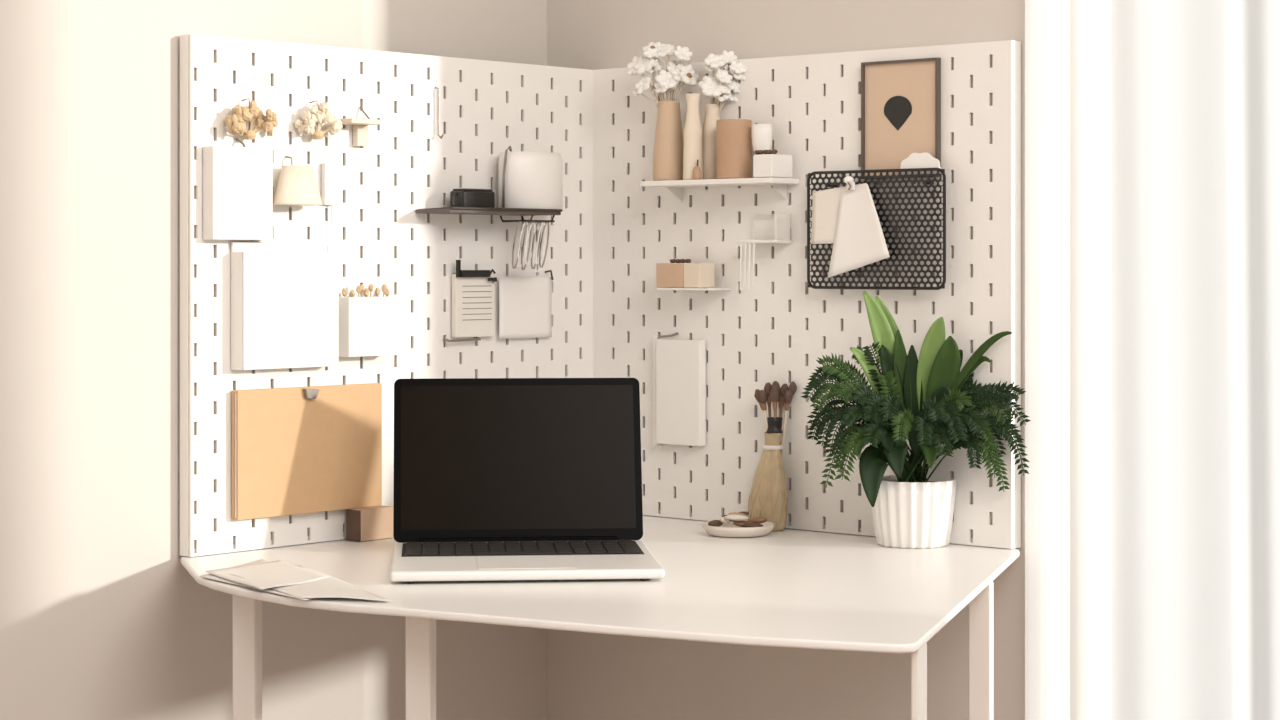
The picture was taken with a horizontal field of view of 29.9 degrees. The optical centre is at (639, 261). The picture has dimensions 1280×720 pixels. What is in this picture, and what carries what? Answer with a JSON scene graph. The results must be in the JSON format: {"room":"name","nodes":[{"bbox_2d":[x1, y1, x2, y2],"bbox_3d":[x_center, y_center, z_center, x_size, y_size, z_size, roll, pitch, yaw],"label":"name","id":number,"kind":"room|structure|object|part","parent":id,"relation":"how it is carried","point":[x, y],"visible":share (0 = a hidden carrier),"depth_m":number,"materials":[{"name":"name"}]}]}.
{"room":"home office","nodes":[
{"label":"home office","id":0,"kind":"room"},
{"bbox_2d":[0,0,546,719],"bbox_3d":[-1.445,-0.220,1.524,0.100,2.600,4.700,0,0,34],"label":"wall","id":1,"kind":"structure","parent":0,"point":[102,617],"depth_m":2.70,"materials":[{"name":"paint"}]},
{"bbox_2d":[547,0,1024,719],"bbox_3d":[1.859,-0.220,1.675,5.200,2.600,0.100,0,0,41],"label":"wall","id":2,"kind":"structure","parent":0,"point":[591,676],"depth_m":3.08,"materials":[{"name":"paint"}]},
{"bbox_2d":[593,40,1020,548],"bbox_3d":[0.193,0.038,3.050,0.665,0.599,0.020,0,0,41],"label":"pegboard","id":3,"kind":"object","parent":2,"relation":"attached to","point":[777,329],"visible":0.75,"depth_m":3.03,"materials":[{"name":"white metal"}]},
{"bbox_2d":[653,332,705,445],"bbox_3d":[0.051,0.168,3.150,0.083,0.151,0.016,0,0,41],"label":"card","id":4,"kind":"object","parent":3,"relation":"hanging from","point":[679,366],"visible":1,"depth_m":3.14,"materials":[{"name":"white paper"}]},
{"bbox_2d":[656,288,730,290],"bbox_3d":[0.069,0.035,3.112,0.088,0.003,0.047,0,0,41],"label":"shelf","id":5,"kind":"object","parent":3,"relation":"attached to","point":[698,289],"visible":0.93,"depth_m":3.09,"materials":[{"name":"white metal"}]},
{"bbox_2d":[656,263,683,287],"bbox_3d":[0.049,0.017,3.125,0.046,0.032,0.032,0,0,41],"label":"box","id":6,"kind":"object","parent":5,"relation":"on","point":[668,275],"visible":0.76,"depth_m":3.11,"materials":[{"name":"beige cardboard"}]},
{"bbox_2d":[684,263,714,287],"bbox_3d":[0.076,0.017,3.101,0.026,0.032,0.032,0,0,41],"label":"box","id":7,"kind":"object","parent":5,"relation":"on","point":[696,275],"visible":1,"depth_m":3.09,"materials":[{"name":"beige cardboard"}]},
{"bbox_2d":[640,177,799,201],"bbox_3d":[0.101,-0.092,3.076,0.216,0.026,0.059,0,0,41],"label":"shelf","id":8,"kind":"object","parent":3,"relation":"attached to","point":[780,184],"visible":1,"depth_m":3.04,"materials":[{"name":"white metal"}]},
{"bbox_2d":[653,100,683,180],"bbox_3d":[0.038,-0.158,3.132,0.043,0.104,0.043,0,0,0],"label":"vase","id":9,"kind":"object","parent":8,"relation":"on","point":[668,144],"visible":0.92,"depth_m":3.12,"materials":[{"name":"beige ceramic"}]},
{"bbox_2d":[627,42,698,107],"bbox_3d":[0.030,-0.233,3.129,0.094,0.107,0.049,0,0,0],"label":"bunch","id":10,"kind":"object","parent":9,"relation":"in","point":[667,77],"visible":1,"depth_m":3.12,"materials":[{"name":"white plant"}]},
{"bbox_2d":[683,93,702,179],"bbox_3d":[0.068,-0.161,3.089,0.026,0.111,0.026,0,0,0],"label":"bud vase","id":11,"kind":"object","parent":8,"relation":"on","point":[692,151],"visible":0.96,"depth_m":3.08,"materials":[{"name":"beige ceramic"}]},
{"bbox_2d":[693,160,700,179],"bbox_3d":[0.073,-0.118,3.070,0.010,0.025,0.010,0,0,0],"label":"bottle","id":12,"kind":"object","parent":8,"relation":"on","point":[696,171],"visible":1,"depth_m":3.07,"materials":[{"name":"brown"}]},
{"bbox_2d":[702,104,719,178],"bbox_3d":[0.093,-0.155,3.102,0.030,0.098,0.030,0,0,0],"label":"vase","id":13,"kind":"object","parent":8,"relation":"on","point":[711,110],"visible":0.72,"depth_m":3.09,"materials":[{"name":"beige ceramic"}]},
{"bbox_2d":[698,50,745,113],"bbox_3d":[0.109,-0.224,3.092,0.056,0.101,0.053,0,0,34],"label":"bunch","id":14,"kind":"object","parent":13,"relation":"in","point":[721,85],"visible":1,"depth_m":3.09,"materials":[{"name":"white plant"}]},
{"bbox_2d":[716,119,750,178],"bbox_3d":[0.120,-0.143,3.055,0.045,0.075,0.045,0,0,0],"label":"canister","id":15,"kind":"object","parent":8,"relation":"on","point":[733,136],"visible":0.89,"depth_m":3.04,"materials":[{"name":"brown cardboard"}]},
{"bbox_2d":[753,154,791,177],"bbox_3d":[0.167,-0.120,3.012,0.031,0.029,0.043,0,0,41],"label":"box","id":16,"kind":"object","parent":8,"relation":"on","point":[764,165],"visible":0.96,"depth_m":3.00,"materials":[{"name":"cardboard"}]},
{"bbox_2d":[752,124,771,154],"bbox_3d":[0.154,-0.154,3.033,0.026,0.039,0.026,0,0,0],"label":"pot","id":17,"kind":"object","parent":16,"relation":"on","point":[761,133],"visible":0.88,"depth_m":3.02,"materials":[{"name":"white ceramic"}]},
{"bbox_2d":[736,240,791,289],"bbox_3d":[0.157,-0.013,3.044,0.066,0.096,0.034,0,0,41],"label":"holder","id":18,"kind":"object","parent":3,"relation":"attached to","point":[737,241],"visible":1,"depth_m":3.04,"materials":[{"name":"plastic"}]},
{"bbox_2d":[807,168,945,289],"bbox_3d":[0.293,-0.040,2.936,0.206,0.146,0.022,0,0,41],"label":"mesh panel","id":19,"kind":"object","parent":3,"relation":"attached to","point":[927,181],"visible":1,"depth_m":2.91,"materials":[{"name":"black paint"}]},
{"bbox_2d":[811,183,866,243],"bbox_3d":[0.244,-0.059,2.956,0.082,0.074,0.005,0,0,40],"label":"paper sheet","id":20,"kind":"object","parent":19,"relation":"attached to","point":[825,203],"visible":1,"depth_m":2.97,"materials":[{"name":"white paper"}]},
{"bbox_2d":[844,176,854,189],"bbox_3d":[0.256,-0.097,2.935,0.012,0.018,0.010,0,0,35],"label":"clip","id":21,"kind":"object","parent":19,"relation":"attached to","point":[848,180],"visible":1,"depth_m":2.93,"materials":[{"name":"white metal"}]},
{"bbox_2d":[828,184,889,277],"bbox_3d":[0.268,-0.038,2.930,0.093,0.115,0.006,0,0,41],"label":"paper sheet","id":22,"kind":"object","parent":19,"relation":"attached to","point":[859,240],"visible":1,"depth_m":2.93,"materials":[{"name":"white paper"}]},
{"bbox_2d":[898,152,940,174],"bbox_3d":[0.338,-0.119,2.892,0.063,0.026,0.004,0,0,41],"label":"card","id":23,"kind":"object","parent":19,"relation":"on","point":[915,160],"visible":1,"depth_m":2.89,"materials":[{"name":"white paper"}]},
{"bbox_2d":[861,57,940,178],"bbox_3d":[0.317,-0.174,2.921,0.113,0.144,0.007,0,0,41],"label":"framed print","id":24,"kind":"object","parent":3,"relation":"attached to","point":[901,99],"visible":1,"depth_m":2.92,"materials":[{"name":"beige paper"}]},
{"bbox_2d":[1025,0,1279,719],"bbox_3d":[1.079,-0.150,2.267,1.792,2.431,0.038,0,0,41],"label":"curtain","id":25,"kind":"object","parent":2,"relation":"hanging from","point":[1152,127],"visible":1,"depth_m":2.71,"materials":[{"name":"fabric"}]},
{"bbox_3d":[0.514,1.105,-0.179,6.696,0.050,7.375,0,0,0],"label":"floor","id":26,"kind":"structure","parent":0,"visible":0},
{"bbox_2d":[180,515,1019,719],"bbox_3d":[0.032,0.709,2.645,0.996,0.742,0.847,0,0,41],"label":"desk","id":27,"kind":"object","parent":26,"relation":"on","point":[789,588],"visible":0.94,"depth_m":2.47,"materials":[{"name":"white wood"}]},
{"bbox_3d":[-0.414,0.714,2.531,0.025,0.733,0.026,0,0,10],"label":"leg","id":28,"kind":"part","parent":27,"relation":"part of","materials":[{"name":"white metal"}]},
{"bbox_2d":[199,559,350,599],"bbox_3d":[-0.391,0.337,2.547,0.114,0.002,0.331,0,0,-31],"label":"loose paper","id":29,"kind":"object","parent":27,"relation":"on","point":[209,576],"visible":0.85,"depth_m":2.53,"materials":[{"name":"white paper"}]},
{"bbox_2d":[205,560,329,589],"bbox_3d":[-0.397,0.334,2.563,0.103,0.002,0.226,0,0,-27],"label":"loose paper","id":30,"kind":"object","parent":29,"relation":"on","point":[271,574],"visible":1,"depth_m":2.56,"materials":[{"name":"white paper"}]},
{"bbox_2d":[228,565,390,600],"bbox_3d":[-0.354,0.335,2.496,0.096,0.002,0.303,0,0,-25],"label":"loose paper","id":31,"kind":"object","parent":29,"relation":"on","point":[330,587],"visible":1,"depth_m":2.45,"materials":[{"name":"white paper"}]},
{"bbox_2d":[346,505,392,541],"bbox_3d":[-0.330,0.319,2.928,0.026,0.038,0.056,0,0,41],"label":"wooden block","id":32,"kind":"object","parent":27,"relation":"on","point":[374,522],"visible":0.89,"depth_m":2.91,"materials":[{"name":"brown wood"}]},
{"bbox_2d":[180,34,592,556],"bbox_3d":[-0.293,0.038,3.008,0.029,0.599,0.684,0,0,41],"label":"pegboard","id":33,"kind":"object","parent":27,"relation":"on","point":[486,108],"depth_m":2.97,"materials":[{"name":"white metal"}]},
{"bbox_2d":[203,138,272,239],"bbox_3d":[-0.467,-0.085,2.786,0.021,0.119,0.089,0,0,41],"label":"notepad","id":34,"kind":"object","parent":33,"relation":"attached to","point":[237,181],"visible":1,"depth_m":2.77,"materials":[{"name":"white paper"}]},
{"bbox_2d":[225,98,277,139],"bbox_3d":[-0.453,-0.167,2.795,0.033,0.048,0.076,0,0,39],"label":"bunch","id":35,"kind":"object","parent":33,"relation":"attached to","point":[235,123],"visible":1,"depth_m":2.79,"materials":[{"name":"plant"}]},
{"bbox_2d":[231,242,338,369],"bbox_3d":[-0.419,0.051,2.836,0.024,0.149,0.146,0,0,41],"label":"pocket","id":36,"kind":"object","parent":33,"relation":"attached to","point":[285,295],"visible":1,"depth_m":2.82,"materials":[{"name":"white paper"}]},
{"bbox_2d":[273,156,321,205],"bbox_3d":[-0.405,-0.097,2.840,0.042,0.059,0.067,0,0,23],"label":"lampshade","id":37,"kind":"object","parent":33,"relation":"hanging from","point":[297,185],"visible":1,"depth_m":2.82,"materials":[{"name":"beige fabric"}]},
{"bbox_2d":[232,383,381,519],"bbox_3d":[-0.394,0.224,2.867,0.018,0.150,0.226,0,0,41],"label":"folder","id":38,"kind":"object","parent":33,"relation":"attached to","point":[309,449],"visible":1,"depth_m":2.86,"materials":[{"name":"beige cardboard"}]},
{"bbox_2d":[294,100,342,138],"bbox_3d":[-0.385,-0.170,2.872,0.033,0.047,0.060,0,0,41],"label":"bunch","id":39,"kind":"object","parent":33,"relation":"attached to","point":[320,113],"visible":1,"depth_m":2.86,"materials":[{"name":"beige plant"}]},
{"bbox_3d":[-0.376,-0.069,2.897,0.007,0.101,0.018,0,0,41],"label":"hanging strip","id":40,"kind":"part","parent":33,"relation":"part of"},
{"bbox_2d":[340,107,379,146],"bbox_3d":[-0.343,-0.166,2.917,0.032,0.049,0.047,0,0,41],"label":"shelf","id":41,"kind":"object","parent":33,"relation":"attached to","point":[360,126],"visible":0.96,"depth_m":2.93,"materials":[{"name":"white wood"}]},
{"bbox_3d":[-0.343,-0.170,2.917,0.031,0.006,0.047,0,0,41],"label":"plate","id":42,"kind":"part","parent":41,"relation":"part of","materials":[{"name":"white wood"}]},
{"bbox_3d":[-0.342,-0.154,2.935,0.009,0.026,0.018,0,0,41],"label":"drop panel","id":43,"kind":"part","parent":41,"relation":"part of","materials":[{"name":"white wood"}]},
{"bbox_2d":[339,296,398,356],"bbox_3d":[-0.334,0.079,2.929,0.029,0.072,0.082,0,0,41],"label":"container","id":44,"kind":"object","parent":33,"relation":"attached to","point":[368,326],"visible":0.98,"depth_m":2.91,"materials":[{"name":"white ceramic"}]},
{"bbox_2d":[342,284,389,296],"bbox_3d":[-0.334,0.067,2.929,0.015,0.082,0.078,0,0,44],"label":"sprigs","id":45,"kind":"object","parent":44,"relation":"in","point":[360,288],"visible":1,"depth_m":2.92,"materials":[{"name":"plant"}]},
{"bbox_2d":[435,87,443,138],"bbox_3d":[-0.254,-0.189,3.034,0.016,0.067,0.003,0,0,41],"label":"hook","id":46,"kind":"object","parent":33,"relation":"attached to","point":[435,87],"visible":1,"depth_m":3.03,"materials":[{"name":"grey metal"}]},
{"bbox_2d":[443,337,480,341],"bbox_3d":[-0.227,0.099,3.065,0.011,0.006,0.059,0,0,41],"label":"rail","id":47,"kind":"object","parent":33,"relation":"attached to","point":[474,338],"visible":1,"depth_m":3.06,"materials":[{"name":"grey metal"}]},
{"bbox_2d":[452,260,496,337],"bbox_3d":[-0.211,0.047,3.077,0.017,0.099,0.070,0,0,41],"label":"notepad","id":48,"kind":"object","parent":33,"relation":"attached to","point":[473,291],"visible":1,"depth_m":3.07,"materials":[{"name":"beige paper"}]},
{"bbox_2d":[416,207,562,222],"bbox_3d":[-0.191,-0.060,3.064,0.066,0.017,0.201,0,0,41],"label":"shelf","id":49,"kind":"object","parent":33,"relation":"attached to","point":[521,212],"visible":0.98,"depth_m":3.04,"materials":[{"name":"metal"}]},
{"bbox_2d":[450,188,494,207],"bbox_3d":[-0.214,-0.079,3.038,0.026,0.026,0.064,0,0,41],"label":"case","id":50,"kind":"object","parent":49,"relation":"on","point":[463,197],"visible":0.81,"depth_m":3.03,"materials":[{"name":"paint"}]},
{"bbox_3d":[-0.212,-0.091,3.041,0.022,0.003,0.050,0,0,41],"label":"case lid","id":51,"kind":"part","parent":50,"relation":"part of","materials":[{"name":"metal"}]},
{"bbox_3d":[-0.189,-0.066,3.063,0.064,0.005,0.200,0,0,41],"label":"edge rail","id":52,"kind":"part","parent":49,"relation":"part of","materials":[{"name":"metal"}]},
{"bbox_3d":[-0.148,-0.057,3.114,0.060,0.010,0.054,0,0,41],"label":"hanging rail","id":53,"kind":"part","parent":49,"relation":"part of","materials":[{"name":"metal"}]},
{"bbox_2d":[512,221,548,271],"bbox_3d":[-0.141,-0.020,3.090,0.003,0.066,0.067,0,0,44],"label":"bundle","id":54,"kind":"object","parent":49,"relation":"hanging from","point":[526,255],"visible":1,"depth_m":3.09,"materials":[{"name":"grey metal"}]},
{"bbox_2d":[498,146,562,208],"bbox_3d":[-0.144,-0.108,3.121,0.063,0.083,0.106,0,0,44],"label":"canister","id":55,"kind":"object","parent":49,"relation":"on","point":[526,179],"visible":0.9,"depth_m":3.09,"materials":[{"name":"ceramic"}]},
{"bbox_3d":[-0.170,-0.110,3.085,0.007,0.080,0.018,0,0,41],"label":"cord handle","id":56,"kind":"part","parent":55,"relation":"part of","materials":[{"name":"grey metal"}]},
{"bbox_2d":[499,270,552,338],"bbox_3d":[-0.153,0.055,3.153,0.014,0.089,0.100,0,0,43],"label":"card","id":57,"kind":"object","parent":33,"relation":"hanging from","point":[525,303],"visible":1,"depth_m":3.15,"materials":[{"name":"paper"}]},
{"bbox_3d":[-0.220,0.714,2.411,0.026,0.733,0.026,0,0,10],"label":"leg","id":58,"kind":"part","parent":27,"relation":"part of","materials":[{"name":"white metal"}]},
{"bbox_2d":[390,378,664,583],"bbox_3d":[-0.132,0.238,2.685,0.290,0.201,0.323,0,0,-5],"label":"laptop","id":59,"kind":"object","parent":27,"relation":"on","point":[495,478],"visible":1,"depth_m":2.81,"materials":[{"name":"silver metal"}]},
{"bbox_2d":[702,520,773,536],"bbox_3d":[0.121,0.331,2.976,0.090,0.014,0.090,0,0,0],"label":"shallow dish","id":60,"kind":"object","parent":27,"relation":"on","point":[725,530],"visible":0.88,"depth_m":2.94,"materials":[{"name":"white ceramic"}]},
{"bbox_2d":[708,520,722,526],"bbox_3d":[0.093,0.324,2.973,0.020,0.010,0.008,0,0,10],"label":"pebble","id":61,"kind":"object","parent":60,"relation":"in","point":[717,523],"visible":0.91,"depth_m":2.97,"materials":[{"name":"brown stone"}]},
{"bbox_2d":[720,517,729,523],"bbox_3d":[0.105,0.320,2.968,0.009,0.010,0.021,0,0,19],"label":"seed pod","id":62,"kind":"object","parent":60,"relation":"on","point":[723,520],"visible":1,"depth_m":2.96,"materials":[{"name":"beige plant"}]},
{"bbox_2d":[725,515,748,520],"bbox_3d":[0.119,0.315,2.960,0.031,0.008,0.013,0,0,0],"label":"pebble","id":63,"kind":"object","parent":60,"relation":"in","point":[730,517],"visible":1,"depth_m":2.96,"materials":[{"name":"white stone"}]},
{"bbox_2d":[728,512,746,515],"bbox_3d":[0.122,0.316,2.979,0.026,0.011,0.012,0,0,-17],"label":"seed pod","id":64,"kind":"object","parent":60,"relation":"in","point":[731,513],"visible":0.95,"depth_m":2.97,"materials":[{"name":"beige plant"}]},
{"bbox_2d":[733,521,752,526],"bbox_3d":[0.131,0.324,2.968,0.033,0.009,0.015,0,0,0],"label":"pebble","id":65,"kind":"object","parent":60,"relation":"in","point":[737,523],"visible":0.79,"depth_m":2.96,"materials":[{"name":"brown stone"}]},
{"bbox_2d":[741,523,762,526],"bbox_3d":[0.138,0.324,2.954,0.028,0.006,0.012,0,0,0],"label":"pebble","id":66,"kind":"object","parent":60,"relation":"in","point":[744,524],"visible":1,"depth_m":2.95,"materials":[{"name":"brown stone"}]},
{"bbox_2d":[748,517,766,523],"bbox_3d":[0.145,0.320,2.971,0.024,0.009,0.011,0,0,0],"label":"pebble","id":67,"kind":"object","parent":60,"relation":"in","point":[759,520],"visible":1,"depth_m":2.97,"materials":[{"name":"brown stone"}]},
{"bbox_2d":[747,432,787,530],"bbox_3d":[0.161,0.277,3.031,0.059,0.122,0.035,0,0,27],"label":"broom","id":68,"kind":"object","parent":27,"relation":"on","point":[768,498],"visible":0.92,"depth_m":3.02,"materials":[{"name":"wicker"}]},
{"bbox_2d":[754,389,767,419],"bbox_3d":[0.161,0.203,3.039,0.032,0.083,0.012,0,0,0],"label":"makeup brush","id":69,"kind":"object","parent":68,"relation":"in","point":[757,391],"visible":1,"depth_m":3.04,"materials":[{"name":"brown wood"}]},
{"bbox_2d":[759,390,767,430],"bbox_3d":[0.158,0.203,3.033,0.016,0.083,0.012,0,0,-25],"label":"makeup brush","id":70,"kind":"object","parent":68,"relation":"in","point":[762,394],"visible":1,"depth_m":3.03,"materials":[{"name":"brown wood"}]},
{"bbox_3d":[0.161,0.212,3.032,0.012,0.064,0.004,0,0,0],"label":"handle","id":71,"kind":"part","parent":70,"relation":"part of","materials":[{"name":"beige wood"}]},
{"bbox_2d":[764,382,771,417],"bbox_3d":[0.163,0.198,3.037,0.012,0.092,0.011,0,0,0],"label":"makeup brush","id":72,"kind":"object","parent":68,"relation":"in","point":[767,387],"visible":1,"depth_m":3.03,"materials":[{"name":"brown wood"}]},
{"bbox_3d":[0.165,0.209,3.036,0.008,0.071,0.004,0,0,34],"label":"handle","id":73,"kind":"part","parent":72,"relation":"part of","materials":[{"name":"wood"}]},
{"bbox_2d":[766,417,782,432],"bbox_3d":[0.171,0.206,3.032,0.024,0.019,0.024,0,0,0],"label":"wrap","id":74,"kind":"object","parent":68,"relation":"on","point":[774,424],"visible":1,"depth_m":3.02,"materials":[{"name":"black paint"}]},
{"bbox_2d":[770,388,778,417],"bbox_3d":[0.169,0.201,3.024,0.012,0.086,0.013,0,0,0],"label":"makeup brush","id":75,"kind":"object","parent":68,"relation":"in","point":[774,395],"visible":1,"depth_m":3.02,"materials":[{"name":"brown wood"}]},
{"bbox_2d":[771,381,779,417],"bbox_3d":[0.171,0.197,3.026,0.011,0.094,0.012,0,0,0],"label":"makeup brush","id":76,"kind":"object","parent":68,"relation":"in","point":[775,384],"visible":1,"depth_m":3.02,"materials":[{"name":"brown wood"}]},
{"bbox_2d":[778,391,780,450],"bbox_3d":[0.178,0.202,3.040,0.011,0.085,0.012,0,0,-28],"label":"makeup brush","id":77,"kind":"object","parent":68,"relation":"in","point":[779,391],"visible":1,"depth_m":3.04,"materials":[{"name":"brown wood"}]},
{"bbox_2d":[779,384,787,417],"bbox_3d":[0.178,0.199,3.036,0.019,0.091,0.013,0,0,0],"label":"makeup brush","id":78,"kind":"object","parent":68,"relation":"in","point":[784,387],"visible":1,"depth_m":3.03,"materials":[{"name":"brown wood"}]},
{"bbox_3d":[0.176,0.209,3.034,0.013,0.070,0.004,0,0,-13],"label":"handle","id":79,"kind":"part","parent":78,"relation":"part of","materials":[{"name":"wood"}]},
{"bbox_2d":[781,390,792,455],"bbox_3d":[0.185,0.203,3.024,0.016,0.083,0.013,0,0,0],"label":"makeup brush","id":80,"kind":"object","parent":68,"relation":"in","point":[788,395],"visible":1,"depth_m":3.02,"materials":[{"name":"brown wood"}]},
{"bbox_3d":[0.182,0.212,3.027,0.012,0.064,0.004,0,0,27],"label":"handle","id":81,"kind":"part","parent":80,"relation":"part of","materials":[{"name":"beige wood"}]},
{"bbox_2d":[780,381,796,441],"bbox_3d":[0.184,0.198,3.028,0.028,0.094,0.012,0,0,0],"label":"makeup brush","id":82,"kind":"object","parent":68,"relation":"in","point":[792,387],"visible":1,"depth_m":3.02,"materials":[{"name":"brown wood"}]},
{"bbox_2d":[801,291,1030,548],"bbox_3d":[0.318,0.186,2.847,0.254,0.304,0.149,0,0,-10],"label":"potted fern","id":83,"kind":"object","parent":27,"relation":"on","point":[926,400],"visible":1,"depth_m":2.83,"materials":[{"name":"green plant"}]},
{"bbox_2d":[872,475,956,548],"bbox_3d":[0.327,0.299,2.871,0.105,0.079,0.104,0,0,0],"label":"pot","id":84,"kind":"object","parent":83,"relation":"attached to","point":[908,511],"depth_m":2.83,"materials":[{"name":"white ceramic"}]},
{"bbox_3d":[0.253,0.714,2.175,0.007,0.733,0.046,0,0,16],"label":"leg","id":85,"kind":"part","parent":27,"relation":"part of","materials":[{"name":"white metal"}]},
{"bbox_3d":[0.370,0.714,2.604,0.024,0.733,0.026,0,0,16],"label":"leg","id":86,"kind":"part","parent":27,"relation":"part of","materials":[{"name":"white metal"}]}
]}

